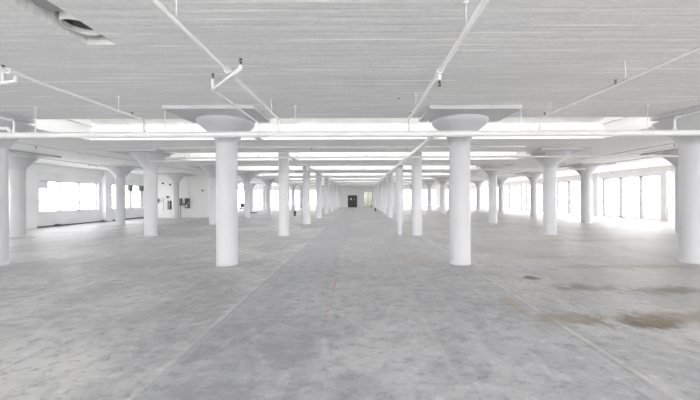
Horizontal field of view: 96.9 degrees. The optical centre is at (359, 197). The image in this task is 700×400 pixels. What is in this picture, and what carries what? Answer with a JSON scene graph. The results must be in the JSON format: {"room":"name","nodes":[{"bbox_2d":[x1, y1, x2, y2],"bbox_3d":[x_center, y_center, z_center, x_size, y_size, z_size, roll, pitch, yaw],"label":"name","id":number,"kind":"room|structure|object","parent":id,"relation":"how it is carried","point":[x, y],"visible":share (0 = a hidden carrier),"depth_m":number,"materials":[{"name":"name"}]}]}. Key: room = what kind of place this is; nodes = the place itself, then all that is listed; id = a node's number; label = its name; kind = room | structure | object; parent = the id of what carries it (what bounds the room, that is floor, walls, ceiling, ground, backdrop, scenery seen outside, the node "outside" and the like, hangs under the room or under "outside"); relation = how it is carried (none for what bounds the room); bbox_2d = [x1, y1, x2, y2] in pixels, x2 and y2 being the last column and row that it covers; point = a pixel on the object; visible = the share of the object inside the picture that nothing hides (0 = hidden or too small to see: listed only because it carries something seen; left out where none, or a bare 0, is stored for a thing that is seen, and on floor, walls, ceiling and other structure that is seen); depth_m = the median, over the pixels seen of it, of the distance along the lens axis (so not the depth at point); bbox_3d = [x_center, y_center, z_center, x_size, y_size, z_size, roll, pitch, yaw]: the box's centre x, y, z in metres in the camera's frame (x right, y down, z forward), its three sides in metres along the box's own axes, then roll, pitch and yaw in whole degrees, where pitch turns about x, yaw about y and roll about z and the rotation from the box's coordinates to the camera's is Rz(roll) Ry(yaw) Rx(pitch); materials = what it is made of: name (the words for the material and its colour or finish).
{"room":"empty warehouse","nodes":[
{"label":"empty warehouse","id":0,"kind":"room"},
{"bbox_2d":[37,172,243,226],"bbox_3d":[-19.185,-0.095,23.332,0.305,3.800,62.525,0,0,0],"label":"wall","id":1,"kind":"structure","parent":0,"point":[62,217],"depth_m":21.08,"materials":[{"name":"paint"}]},
{"bbox_2d":[26,163,36,228],"bbox_3d":[-18.880,-0.096,17.690,0.305,3.800,0.610,0,0,0],"label":"trim","id":2,"kind":"structure","parent":1,"relation":"attached to","point":[31,171],"depth_m":17.70,"materials":[{"name":"paint"}]},
{"bbox_2d":[39,181,47,188],"bbox_3d":[-19.133,-0.757,18.742,0.073,0.427,0.518,0,0,0],"label":"trim","id":3,"kind":"structure","parent":1,"relation":"attached to","point":[42,184],"depth_m":18.73,"materials":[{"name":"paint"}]},
{"bbox_2d":[39,180,96,211],"bbox_3d":[-19.252,-0.055,20.526,0.244,1.915,4.209,0,0,0],"label":"window","id":4,"kind":"structure","parent":1,"relation":"in","point":[78,201],"depth_m":20.94,"materials":[{"name":"paint"}]},
{"bbox_2d":[37,163,143,179],"bbox_3d":[-18.932,-1.758,9.912,0.214,0.476,35.075,0,0,0],"label":"trim","id":5,"kind":"structure","parent":1,"relation":"attached to","point":[48,168],"depth_m":20.58,"materials":[{"name":"paint"}]},
{"bbox_2d":[37,217,143,227],"bbox_3d":[-19.007,1.765,9.912,0.037,0.079,35.075,0,0,0],"label":"baseboard","id":6,"kind":"structure","parent":1,"relation":"attached to","point":[138,217],"depth_m":20.98,"materials":[{"name":"paint"}]},
{"bbox_2d":[102,170,111,221],"bbox_3d":[-18.880,-0.096,23.180,0.305,3.800,0.610,0,0,0],"label":"trim","id":7,"kind":"structure","parent":1,"relation":"attached to","point":[107,179],"depth_m":23.03,"materials":[{"name":"paint"}]},
{"bbox_2d":[112,184,140,208],"bbox_3d":[-19.252,-0.055,25.468,0.244,1.915,3.477,0,0,0],"label":"window","id":8,"kind":"structure","parent":1,"relation":"in","point":[139,200],"depth_m":26.01,"materials":[{"name":"paint"}]},
{"bbox_2d":[128,186,132,207],"bbox_3d":[-19.075,-0.051,25.820,0.220,1.808,0.366,0,0,0],"label":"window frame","id":9,"kind":"structure","parent":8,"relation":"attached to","point":[130,188],"depth_m":25.80,"materials":[{"name":"metal"}]},
{"bbox_2d":[138,186,143,203],"bbox_3d":[-19.075,-0.071,27.163,0.220,1.848,0.549,0,0,0],"label":"vent","id":10,"kind":"object","parent":8,"relation":"attached to","point":[140,188],"visible":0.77,"depth_m":27.10,"materials":[{"name":"metal"}]},
{"bbox_2d":[240,190,243,207],"bbox_3d":[-19.251,0.220,49.502,0.244,2.928,5.307,0,0,0],"label":"window","id":11,"kind":"structure","parent":1,"relation":"in","point":[240,190],"depth_m":50.34,"materials":[{"name":"glass"}]},
{"bbox_2d":[157,175,208,217],"bbox_3d":[-15.312,-0.110,27.602,7.442,3.800,0.305,0,0,0],"label":"wall","id":12,"kind":"structure","parent":0,"point":[191,187],"depth_m":27.45,"materials":[{"name":"paint"}]},
{"bbox_2d":[167,201,171,208],"bbox_3d":[-16.769,0.679,27.328,0.266,0.770,0.244,0,0,0],"label":"upper cabinet","id":13,"kind":"object","parent":12,"relation":"attached to","point":[169,203],"visible":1,"depth_m":27.25,"materials":[{"name":"metal"}]},
{"bbox_2d":[185,198,189,207],"bbox_3d":[-15.184,0.518,27.328,0.354,0.886,0.244,0,0,0],"label":"upper cabinet","id":14,"kind":"object","parent":12,"relation":"attached to","point":[187,200],"visible":1,"depth_m":27.25,"materials":[{"name":"grey metal"}]},
{"bbox_2d":[0,207,699,399],"bbox_3d":[1.014,1.881,23.332,41.297,0.305,63.135,0,0,0],"label":"floor","id":15,"kind":"structure","parent":0,"point":[344,305],"depth_m":4.59,"materials":[{"name":"concrete"}]},
{"bbox_2d":[0,112,36,265],"bbox_3d":[-9.572,-0.131,8.025,2.086,3.800,2.263,0,0,0],"label":"concrete column","id":16,"kind":"structure","parent":15,"relation":"on","point":[21,122],"depth_m":8.11,"materials":[{"name":"paint"}]},
{"bbox_2d":[9,149,60,236],"bbox_3d":[-15.671,-0.108,14.106,2.086,3.800,2.226,0,0,0],"label":"concrete column","id":17,"kind":"structure","parent":15,"relation":"on","point":[18,165],"depth_m":14.03,"materials":[{"name":"paint"}]},
{"bbox_2d":[88,165,142,224],"bbox_3d":[-15.671,-0.108,20.206,2.086,3.800,2.226,0,0,0],"label":"concrete column","id":18,"kind":"structure","parent":15,"relation":"on","point":[119,174],"depth_m":20.08,"materials":[{"name":"paint"}]},
{"bbox_2d":[106,149,173,236],"bbox_3d":[-9.572,-0.131,14.125,2.086,3.800,2.263,0,0,0],"label":"concrete column","id":19,"kind":"structure","parent":15,"relation":"on","point":[141,155],"depth_m":13.96,"materials":[{"name":"paint"}]},
{"bbox_2d":[157,173,193,218],"bbox_3d":[-15.671,-0.108,26.306,2.086,3.800,2.226,0,0,0],"label":"concrete column","id":20,"kind":"structure","parent":15,"relation":"on","point":[175,179],"depth_m":26.18,"materials":[{"name":"paint"}]},
{"bbox_2d":[187,164,215,224],"bbox_3d":[-9.572,-0.131,20.225,2.086,3.800,2.263,0,0,0],"label":"concrete column","id":21,"kind":"structure","parent":15,"relation":"on","point":[209,169],"depth_m":20.06,"materials":[{"name":"paint"}]},
{"bbox_2d":[162,105,269,265],"bbox_3d":[-3.371,-0.155,7.857,2.043,3.800,1.928,0,0,0],"label":"concrete column","id":22,"kind":"structure","parent":15,"relation":"on","point":[212,118],"depth_m":7.86,"materials":[{"name":"paint"}]},
{"bbox_2d":[238,172,259,217],"bbox_3d":[-9.572,-0.131,26.325,2.086,3.800,2.263,0,0,0],"label":"concrete column","id":23,"kind":"structure","parent":15,"relation":"on","point":[246,177],"depth_m":26.16,"materials":[{"name":"paint"}]},
{"bbox_2d":[240,183,257,209],"bbox_3d":[-15.671,-0.108,44.606,2.086,3.800,2.226,0,0,0],"label":"concrete column","id":24,"kind":"structure","parent":15,"relation":"on","point":[252,185],"depth_m":44.49,"materials":[{"name":"paint"}]},
{"bbox_2d":[256,185,271,207],"bbox_3d":[-15.671,-0.108,50.706,2.086,3.800,2.226,0,0,0],"label":"concrete column","id":25,"kind":"structure","parent":15,"relation":"on","point":[263,187],"depth_m":50.60,"materials":[{"name":"paint"}]},
{"bbox_2d":[254,177,277,213],"bbox_3d":[-9.572,-0.131,32.425,2.086,3.800,2.263,0,0,0],"label":"concrete column","id":26,"kind":"structure","parent":15,"relation":"on","point":[267,180],"depth_m":32.27,"materials":[{"name":"paint"}]},
{"bbox_2d":[278,152,288,235],"bbox_3d":[-3.471,-0.155,14.213,0.484,3.800,0.484,0,0,41],"label":"concrete column","id":27,"kind":"structure","parent":15,"relation":"on","point":[283,164],"depth_m":14.01,"materials":[{"name":"paint"}]},
{"bbox_2d":[289,183,297,209],"bbox_3d":[-9.572,-0.131,44.625,2.086,3.800,2.263,0,0,0],"label":"concrete column","id":28,"kind":"structure","parent":15,"relation":"on","point":[292,186],"depth_m":44.47,"materials":[{"name":"paint"}]},
{"bbox_2d":[297,185,302,207],"bbox_3d":[-9.572,-0.131,50.724,2.086,3.800,2.263,0,0,0],"label":"concrete column","id":29,"kind":"structure","parent":15,"relation":"on","point":[300,187],"depth_m":50.58,"materials":[{"name":"paint"}]},
{"bbox_2d":[303,166,309,223],"bbox_3d":[-3.471,-0.155,20.313,0.484,3.800,0.484,0,0,41],"label":"concrete column","id":30,"kind":"structure","parent":15,"relation":"on","point":[306,174],"depth_m":20.10,"materials":[{"name":"paint"}]},
{"bbox_2d":[316,173,321,217],"bbox_3d":[-3.471,-0.155,26.413,0.484,3.800,0.484,0,0,-41],"label":"concrete column","id":31,"kind":"structure","parent":15,"relation":"on","point":[318,179],"depth_m":26.20,"materials":[{"name":"paint"}]},
{"bbox_2d":[324,178,328,213],"bbox_3d":[-3.471,-0.155,32.513,0.484,3.800,0.484,0,0,41],"label":"concrete column","id":32,"kind":"structure","parent":15,"relation":"on","point":[326,183],"depth_m":32.31,"materials":[{"name":"paint"}]},
{"bbox_2d":[330,181,333,211],"bbox_3d":[-3.471,-0.155,38.613,0.484,3.800,0.484,0,0,41],"label":"concrete column","id":33,"kind":"structure","parent":15,"relation":"on","point":[331,185],"depth_m":38.41,"materials":[{"name":"paint"}]},
{"bbox_2d":[334,184,336,209],"bbox_3d":[-3.471,-0.155,44.713,0.484,3.800,0.484,0,0,-41],"label":"concrete column","id":34,"kind":"structure","parent":15,"relation":"on","point":[335,187],"depth_m":44.51,"materials":[{"name":"paint"}]},
{"bbox_2d":[337,186,339,207],"bbox_3d":[-3.471,-0.155,50.813,0.484,3.800,0.484,0,0,-41],"label":"concrete column","id":35,"kind":"structure","parent":15,"relation":"on","point":[338,187],"depth_m":50.60,"materials":[{"name":"paint"}]},
{"bbox_2d":[374,186,375,207],"bbox_3d":[2.628,-0.178,50.813,0.484,3.800,0.484,0,0,41],"label":"concrete column","id":36,"kind":"structure","parent":15,"relation":"on","point":[374,186],"depth_m":50.62,"materials":[{"name":"paint"}]},
{"bbox_2d":[376,184,378,208],"bbox_3d":[2.628,-0.178,44.713,0.484,3.800,0.484,0,0,41],"label":"concrete column","id":37,"kind":"structure","parent":15,"relation":"on","point":[377,187],"depth_m":44.49,"materials":[{"name":"paint"}]},
{"bbox_2d":[379,181,381,210],"bbox_3d":[2.628,-0.178,38.613,0.484,3.800,0.484,0,0,-41],"label":"concrete column","id":38,"kind":"structure","parent":15,"relation":"on","point":[380,185],"depth_m":38.39,"materials":[{"name":"paint"}]},
{"bbox_2d":[382,178,386,213],"bbox_3d":[2.628,-0.178,32.513,0.484,3.800,0.484,0,0,41],"label":"concrete column","id":39,"kind":"structure","parent":15,"relation":"on","point":[384,183],"depth_m":32.31,"materials":[{"name":"paint"}]},
{"bbox_2d":[387,173,392,217],"bbox_3d":[2.628,-0.178,26.413,0.484,3.800,0.484,0,0,41],"label":"concrete column","id":40,"kind":"structure","parent":15,"relation":"on","point":[389,179],"depth_m":26.20,"materials":[{"name":"paint"}]},
{"bbox_2d":[396,165,402,223],"bbox_3d":[2.628,-0.178,20.313,0.484,3.800,0.484,0,0,41],"label":"concrete column","id":41,"kind":"structure","parent":15,"relation":"on","point":[401,165],"depth_m":20.21,"materials":[{"name":"paint"}]},
{"bbox_2d":[397,167,402,234],"bbox_3d":[1.843,0.182,14.213,0.262,3.087,0.262,0,0,0],"label":"riser pipe","id":42,"kind":"object","parent":15,"relation":"on","point":[399,169],"visible":0.95,"depth_m":14.10,"materials":[{"name":"metal"}]},
{"bbox_2d":[407,184,411,207],"bbox_3d":[8.728,-0.201,50.767,2.086,3.800,2.178,0,0,0],"label":"concrete column","id":43,"kind":"structure","parent":15,"relation":"on","point":[407,184],"depth_m":50.68,"materials":[{"name":"paint"}]},
{"bbox_2d":[411,151,421,235],"bbox_3d":[2.628,-0.178,14.213,0.484,3.800,0.484,0,0,41],"label":"concrete column","id":44,"kind":"structure","parent":15,"relation":"on","point":[416,163],"depth_m":14.01,"materials":[{"name":"paint"}]},
{"bbox_2d":[423,181,435,210],"bbox_3d":[8.728,-0.201,38.567,2.086,3.800,2.178,0,0,0],"label":"concrete column","id":45,"kind":"structure","parent":15,"relation":"on","point":[429,184],"depth_m":38.36,"materials":[{"name":"paint"}]},
{"bbox_2d":[433,177,448,213],"bbox_3d":[8.728,-0.201,32.467,2.086,3.800,2.178,0,0,0],"label":"concrete column","id":46,"kind":"structure","parent":15,"relation":"on","point":[442,183],"depth_m":32.27,"materials":[{"name":"paint"}]},
{"bbox_2d":[445,184,449,207],"bbox_3d":[14.828,-0.224,50.749,2.086,3.800,2.141,0,0,0],"label":"concrete column","id":47,"kind":"structure","parent":15,"relation":"on","point":[448,186],"depth_m":50.59,"materials":[{"name":"paint"}]},
{"bbox_2d":[419,105,521,264],"bbox_3d":[2.628,-0.177,7.899,2.086,3.800,1.842,0,0,0],"label":"concrete column","id":48,"kind":"structure","parent":15,"relation":"on","point":[442,117],"depth_m":7.86,"materials":[{"name":"paint"}]},
{"bbox_2d":[472,181,484,210],"bbox_3d":[14.828,-0.224,38.549,2.086,3.800,2.141,0,0,0],"label":"concrete column","id":49,"kind":"structure","parent":15,"relation":"on","point":[478,184],"depth_m":38.39,"materials":[{"name":"paint"}]},
{"bbox_2d":[476,163,516,223],"bbox_3d":[8.728,-0.201,20.267,2.086,3.800,2.178,0,0,0],"label":"concrete column","id":50,"kind":"structure","parent":15,"relation":"on","point":[492,174],"depth_m":20.06,"materials":[{"name":"paint"}]},
{"bbox_2d":[487,177,513,213],"bbox_3d":[14.828,-0.224,32.449,2.086,3.800,2.141,0,0,0],"label":"concrete column","id":51,"kind":"structure","parent":15,"relation":"on","point":[501,181],"depth_m":32.29,"materials":[{"name":"paint"}]},
{"bbox_2d":[515,171,542,216],"bbox_3d":[14.828,-0.224,26.349,2.086,3.800,2.141,0,0,0],"label":"concrete column","id":52,"kind":"structure","parent":15,"relation":"on","point":[533,178],"depth_m":26.18,"materials":[{"name":"paint"}]},
{"bbox_2d":[526,148,590,234],"bbox_3d":[8.728,-0.201,14.167,2.086,3.800,2.178,0,0,0],"label":"concrete column","id":53,"kind":"structure","parent":15,"relation":"on","point":[549,164],"depth_m":13.97,"materials":[{"name":"paint"}]},
{"bbox_2d":[560,163,615,222],"bbox_3d":[14.828,-0.224,20.249,2.086,3.800,2.141,0,0,0],"label":"concrete column","id":54,"kind":"structure","parent":15,"relation":"on","point":[586,174],"depth_m":20.09,"materials":[{"name":"paint"}]},
{"bbox_2d":[640,148,678,233],"bbox_3d":[14.828,-0.224,14.149,2.086,3.800,2.141,0,0,0],"label":"concrete column","id":55,"kind":"structure","parent":15,"relation":"on","point":[673,160],"depth_m":14.21,"materials":[{"name":"paint"}]},
{"bbox_2d":[650,105,699,263],"bbox_3d":[8.728,-0.201,8.067,2.086,3.800,2.178,0,0,0],"label":"concrete column","id":56,"kind":"structure","parent":15,"relation":"on","point":[688,146],"depth_m":7.97,"materials":[{"name":"paint"}]},
{"bbox_2d":[0,0,699,185],"bbox_3d":[0.998,-2.325,23.332,40.809,0.506,62.647,0,0,0],"label":"ceiling","id":57,"kind":"structure","parent":0,"point":[322,58],"depth_m":4.87,"materials":[{"name":"white paint"}]},
{"bbox_2d":[0,116,16,132],"bbox_3d":[-7.815,-1.742,-0.134,0.073,0.592,14.372,0,0,0],"label":"branch","id":58,"kind":"object","parent":57,"relation":"hanging from","point":[8,119],"visible":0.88,"depth_m":6.98,"materials":[{"name":"paint"}]},
{"bbox_2d":[31,0,100,36],"bbox_3d":[-3.465,-2.421,3.558,0.396,0.634,0.991,0,0,0],"label":"outlet","id":59,"kind":"object","parent":57,"relation":"attached to","point":[66,20],"visible":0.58,"depth_m":3.83,"materials":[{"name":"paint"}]},
{"bbox_2d":[0,65,145,131],"bbox_3d":[-5.010,-1.753,-0.134,0.338,0.592,14.372,0,0,0],"label":"pipe","id":60,"kind":"object","parent":57,"relation":"hanging from","point":[3,71],"visible":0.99,"depth_m":4.71,"materials":[{"name":"metal"}]},
{"bbox_2d":[9,154,190,176],"bbox_3d":[-14.769,-1.858,17.233,0.059,0.308,19.825,0,0,0],"label":"pipe","id":61,"kind":"object","parent":57,"relation":"hanging from","point":[9,154],"visible":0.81,"depth_m":16.21,"materials":[{"name":"metal"}]},
{"bbox_2d":[87,35,116,44],"bbox_3d":[-3.466,-2.582,4.182,0.409,1.055,0.018,0,0,0],"label":"trim","id":62,"kind":"structure","parent":57,"relation":"attached to","point":[91,40],"depth_m":4.17,"materials":[{"name":"paint"}]},
{"bbox_2d":[15,142,204,172],"bbox_3d":[-11.780,-1.900,17.233,0.059,0.247,19.825,0,0,0],"label":"pipe","id":63,"kind":"object","parent":57,"relation":"hanging from","point":[36,146],"visible":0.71,"depth_m":13.25,"materials":[{"name":"metal"}]},
{"bbox_2d":[151,0,279,131],"bbox_3d":[-1.898,-1.765,-0.131,0.780,0.592,14.379,0,0,0],"label":"pipe","id":64,"kind":"object","parent":57,"relation":"hanging from","point":[231,74],"visible":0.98,"depth_m":4.16,"materials":[{"name":"metal"}]},
{"bbox_2d":[251,123,264,140],"bbox_3d":[-3.479,-2.262,9.553,0.220,0.476,3.013,0,0,0],"label":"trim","id":65,"kind":"structure","parent":57,"relation":"attached to","point":[256,128],"depth_m":10.55,"materials":[{"name":"white paint"}]},
{"bbox_2d":[289,152,298,160],"bbox_3d":[-3.479,-2.262,15.653,0.220,0.476,3.013,0,0,0],"label":"trim","id":66,"kind":"structure","parent":57,"relation":"attached to","point":[291,154],"depth_m":16.32,"materials":[{"name":"white paint"}]},
{"bbox_2d":[301,185,378,185],"bbox_3d":[2.638,-1.800,43.472,22.771,0.555,0.361,0,0,0],"label":"sprinkler","id":67,"kind":"object","parent":57,"relation":"hanging from","point":[301,185],"visible":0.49,"depth_m":43.58,"materials":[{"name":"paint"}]},
{"bbox_2d":[27,117,658,139],"bbox_3d":[-0.440,-3.378,9.553,18.483,2.623,3.001,0,0,0],"label":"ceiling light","id":68,"kind":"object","parent":57,"relation":"attached to","point":[607,123],"depth_m":11.03,"materials":[{"name":"paint"}]},
{"bbox_2d":[160,143,526,149],"bbox_3d":[-0.617,-1.948,11.895,14.030,0.235,0.056,0,0,0],"label":"pipe","id":69,"kind":"object","parent":57,"relation":"hanging from","point":[311,147],"visible":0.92,"depth_m":11.87,"materials":[{"name":"metal"}]},
{"bbox_2d":[238,161,448,164],"bbox_3d":[-0.617,-1.948,17.995,14.030,0.235,0.056,0,0,0],"label":"pipe","id":70,"kind":"object","parent":57,"relation":"hanging from","point":[429,161],"visible":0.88,"depth_m":17.97,"materials":[{"name":"metal"}]},
{"bbox_2d":[90,117,603,124],"bbox_3d":[-0.441,-3.738,9.553,18.666,2.269,3.367,0,0,0],"label":"trim","id":71,"kind":"structure","parent":57,"relation":"attached to","point":[508,120],"depth_m":11.06,"materials":[{"name":"white paint"}]},
{"bbox_2d":[0,104,699,137],"bbox_3d":[0.908,-1.717,7.015,39.650,0.709,0.152,0,0,0],"label":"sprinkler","id":72,"kind":"object","parent":57,"relation":"hanging from","point":[488,133],"visible":0.87,"depth_m":6.96,"materials":[{"name":"paint"}]},
{"bbox_2d":[0,127,11,131],"bbox_3d":[-9.743,-1.520,7.015,3.706,0.137,0.067,0,0,0],"label":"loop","id":73,"kind":"object","parent":72,"relation":"attached to","point":[8,129],"visible":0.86,"depth_m":6.99,"materials":[{"name":"paint"}]},
{"bbox_2d":[170,151,530,160],"bbox_3d":[-0.440,-3.378,15.653,18.483,2.623,3.001,0,0,0],"label":"trim","id":74,"kind":"structure","parent":57,"relation":"attached to","point":[519,153],"depth_m":17.13,"materials":[{"name":"paint"}]},
{"bbox_2d":[291,183,411,183],"bbox_3d":[2.638,-1.800,37.372,22.771,0.555,0.361,0,0,0],"label":"sprinkler","id":75,"kind":"object","parent":57,"relation":"hanging from","point":[291,183],"visible":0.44,"depth_m":37.48,"materials":[{"name":"paint"}]},
{"bbox_2d":[256,173,448,175],"bbox_3d":[-0.440,-3.378,27.853,18.483,2.623,3.001,0,0,0],"label":"trim","id":76,"kind":"structure","parent":57,"relation":"attached to","point":[261,174],"depth_m":29.33,"materials":[{"name":"paint"}]},
{"bbox_2d":[275,177,434,179],"bbox_3d":[-0.440,-3.378,33.953,18.483,2.623,3.001,0,0,0],"label":"trim","id":77,"kind":"structure","parent":57,"relation":"attached to","point":[425,177],"depth_m":35.43,"materials":[{"name":"paint"}]},
{"bbox_2d":[291,181,422,181],"bbox_3d":[-0.440,-3.378,40.053,18.483,2.623,3.001,0,0,0],"label":"trim","id":78,"kind":"structure","parent":57,"relation":"attached to","point":[291,181],"depth_m":41.52,"materials":[{"name":"paint"}]},
{"bbox_2d":[290,177,424,177],"bbox_3d":[-0.617,-1.948,30.195,14.030,0.235,0.056,0,0,0],"label":"pipe","id":79,"kind":"object","parent":57,"relation":"hanging from","point":[290,177],"visible":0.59,"depth_m":30.17,"materials":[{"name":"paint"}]},
{"bbox_2d":[238,165,479,169],"bbox_3d":[-0.440,-3.378,21.753,18.483,2.623,3.001,0,0,0],"label":"trim","id":80,"kind":"structure","parent":57,"relation":"attached to","point":[424,166],"depth_m":23.23,"materials":[{"name":"paint"}]},
{"bbox_2d":[301,172,441,172],"bbox_3d":[-0.617,-1.948,24.095,14.030,0.235,0.056,0,0,0],"label":"pipe","id":81,"kind":"object","parent":57,"relation":"hanging from","point":[301,172],"visible":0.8,"depth_m":24.07,"materials":[{"name":"metal"}]},
{"bbox_2d":[251,171,516,178],"bbox_3d":[2.638,-1.800,25.172,22.771,0.555,0.361,0,0,0],"label":"sprinkler","id":82,"kind":"object","parent":57,"relation":"hanging from","point":[516,171],"visible":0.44,"depth_m":25.28,"materials":[{"name":"paint"}]},
{"bbox_2d":[272,178,497,182],"bbox_3d":[2.638,-1.800,31.272,22.771,0.555,0.361,0,0,0],"label":"sprinkler","id":83,"kind":"object","parent":57,"relation":"hanging from","point":[289,178],"visible":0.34,"depth_m":31.38,"materials":[{"name":"paint"}]},
{"bbox_2d":[369,119,438,189],"bbox_3d":[1.756,-1.711,30.527,0.189,0.727,46.915,0,0,0],"label":"pipe","id":84,"kind":"object","parent":57,"relation":"hanging from","point":[428,140],"visible":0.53,"depth_m":10.07,"materials":[{"name":"metal"}]},
{"bbox_2d":[238,163,585,172],"bbox_3d":[2.638,-1.800,19.072,22.771,0.555,0.361,0,0,0],"label":"sprinkler","id":85,"kind":"object","parent":57,"relation":"hanging from","point":[244,170],"visible":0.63,"depth_m":19.18,"materials":[{"name":"paint"}]},
{"bbox_2d":[148,147,678,161],"bbox_3d":[2.638,-1.800,12.972,22.771,0.555,0.361,0,0,0],"label":"sprinkler","id":86,"kind":"object","parent":57,"relation":"hanging from","point":[438,156],"visible":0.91,"depth_m":13.08,"materials":[{"name":"paint"}]},
{"bbox_2d":[407,0,488,130],"bbox_3d":[1.134,-1.776,-0.127,0.101,0.592,14.387,0,0,0],"label":"pipe","id":87,"kind":"object","parent":57,"relation":"hanging from","point":[438,74],"visible":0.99,"depth_m":3.71,"materials":[{"name":"metal"}]},
{"bbox_2d":[433,142,675,184],"bbox_3d":[11.460,-1.988,30.663,0.059,0.247,46.686,0,0,0],"label":"pipe","id":88,"kind":"object","parent":57,"relation":"hanging from","point":[674,143],"visible":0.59,"depth_m":14.08,"materials":[{"name":"metal"}]},
{"bbox_2d":[445,153,677,185],"bbox_3d":[13.913,-1.967,30.663,0.059,0.308,46.686,0,0,0],"label":"pipe","id":89,"kind":"object","parent":57,"relation":"hanging from","point":[673,153],"visible":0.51,"depth_m":17.69,"materials":[{"name":"metal"}]},
{"bbox_2d":[538,46,699,129],"bbox_3d":[4.080,-1.788,-0.134,0.073,0.592,14.372,0,0,0],"label":"branch","id":90,"kind":"object","parent":57,"relation":"hanging from","point":[625,80],"visible":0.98,"depth_m":4.75,"materials":[{"name":"paint"}]},
{"bbox_2d":[672,110,699,129],"bbox_3d":[7.130,-1.799,-0.134,0.073,0.592,14.372,0,0,0],"label":"branch","id":91,"kind":"object","parent":57,"relation":"hanging from","point":[695,112],"visible":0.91,"depth_m":6.91,"materials":[{"name":"paint"}]},
{"bbox_2d":[253,185,475,207],"bbox_3d":[1.006,-0.172,54.443,40.077,3.800,0.305,0,0,0],"label":"wall","id":92,"kind":"structure","parent":0,"point":[345,191],"depth_m":54.29,"materials":[{"name":"paint"}]},
{"bbox_2d":[253,190,261,206],"bbox_3d":[-17.689,0.183,54.473,1.952,2.867,0.146,0,0,0],"label":"window","id":93,"kind":"structure","parent":92,"relation":"in","point":[253,190],"depth_m":54.41,"materials":[{"name":"glass"}]},
{"bbox_2d":[289,190,295,205],"bbox_3d":[-11.223,0.159,54.473,2.196,2.867,0.146,0,0,0],"label":"window","id":94,"kind":"structure","parent":92,"relation":"in","point":[289,190],"depth_m":54.40,"materials":[{"name":"glass"}]},
{"bbox_2d":[348,195,356,206],"bbox_3d":[-1.233,0.685,54.363,1.629,2.104,0.220,0,0,0],"label":"door","id":95,"kind":"structure","parent":92,"relation":"in","point":[352,199],"depth_m":54.34,"materials":[{"name":"metal"}]},
{"bbox_2d":[364,191,371,206],"bbox_3d":[1.496,0.263,54.473,1.525,2.684,0.146,0,0,0],"label":"window","id":96,"kind":"structure","parent":92,"relation":"in","point":[367,194],"depth_m":54.46,"materials":[{"name":"glass"}]},
{"bbox_2d":[481,171,674,221],"bbox_3d":[21.197,-0.248,23.332,0.305,3.800,62.525,0,0,0],"label":"wall","id":97,"kind":"structure","parent":0,"point":[602,178],"depth_m":26.93,"materials":[{"name":"paint"}]},
{"bbox_2d":[482,185,484,206],"bbox_3d":[20.892,-0.247,52.216,0.305,3.800,0.610,0,0,0],"label":"trim","id":98,"kind":"structure","parent":97,"relation":"attached to","point":[483,187],"depth_m":51.91,"materials":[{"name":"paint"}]},
{"bbox_2d":[504,185,519,208],"bbox_3d":[21.192,-0.007,42.883,0.244,3.172,5.429,0,0,0],"label":"window","id":99,"kind":"structure","parent":97,"relation":"in","point":[509,193],"depth_m":42.73,"materials":[{"name":"paint"}]},
{"bbox_2d":[520,181,524,209],"bbox_3d":[20.892,-0.247,39.772,0.305,3.800,0.610,0,0,0],"label":"trim","id":100,"kind":"structure","parent":97,"relation":"attached to","point":[522,186],"depth_m":39.47,"materials":[{"name":"paint"}]},
{"bbox_2d":[526,184,542,210],"bbox_3d":[21.192,-0.007,36.661,0.244,3.172,5.429,0,0,0],"label":"window","id":101,"kind":"structure","parent":97,"relation":"in","point":[542,184],"depth_m":36.48,"materials":[{"name":"paint"}]},
{"bbox_2d":[557,180,591,214],"bbox_3d":[21.192,-0.007,30.439,0.244,3.172,5.429,0,0,0],"label":"window","id":102,"kind":"structure","parent":97,"relation":"in","point":[569,186],"depth_m":31.31,"materials":[{"name":"paint"}]},
{"bbox_2d":[481,165,674,186],"bbox_3d":[20.931,-1.940,23.332,0.214,0.415,61.915,0,0,0],"label":"trim","id":103,"kind":"structure","parent":97,"relation":"attached to","point":[649,170],"depth_m":25.41,"materials":[{"name":"paint"}]},
{"bbox_2d":[592,173,600,215],"bbox_3d":[20.892,-0.247,27.328,0.305,3.800,0.610,0,0,0],"label":"trim","id":104,"kind":"structure","parent":97,"relation":"attached to","point":[596,182],"depth_m":27.13,"materials":[{"name":"paint"}]},
{"bbox_2d":[603,175,659,219],"bbox_3d":[21.192,-0.007,24.217,0.244,3.172,5.429,0,0,0],"label":"window","id":105,"kind":"structure","parent":97,"relation":"in","point":[621,190],"depth_m":25.07,"materials":[{"name":"paint"}]},
{"bbox_2d":[662,171,666,221],"bbox_3d":[20.679,-0.054,20.999,0.085,3.416,0.442,0,0,20],"label":"pipe","id":106,"kind":"object","parent":97,"relation":"attached to","point":[665,171],"visible":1,"depth_m":20.84,"materials":[{"name":"metal"}]},
{"bbox_2d":[660,165,672,221],"bbox_3d":[20.892,-0.247,21.106,0.305,3.800,0.610,0,0,0],"label":"trim","id":107,"kind":"structure","parent":97,"relation":"attached to","point":[668,213],"depth_m":20.88,"materials":[{"name":"paint"}]},
{"label":"outside","id":108,"kind":"structure","parent":0,"visible":0},
{"bbox_2d":[39,199,659,218],"bbox_3d":[0.008,2.083,30.500,488.000,0.030,549.000,0,0,0],"label":"ground","id":109,"kind":"structure","parent":108,"point":[651,209],"depth_m":80.77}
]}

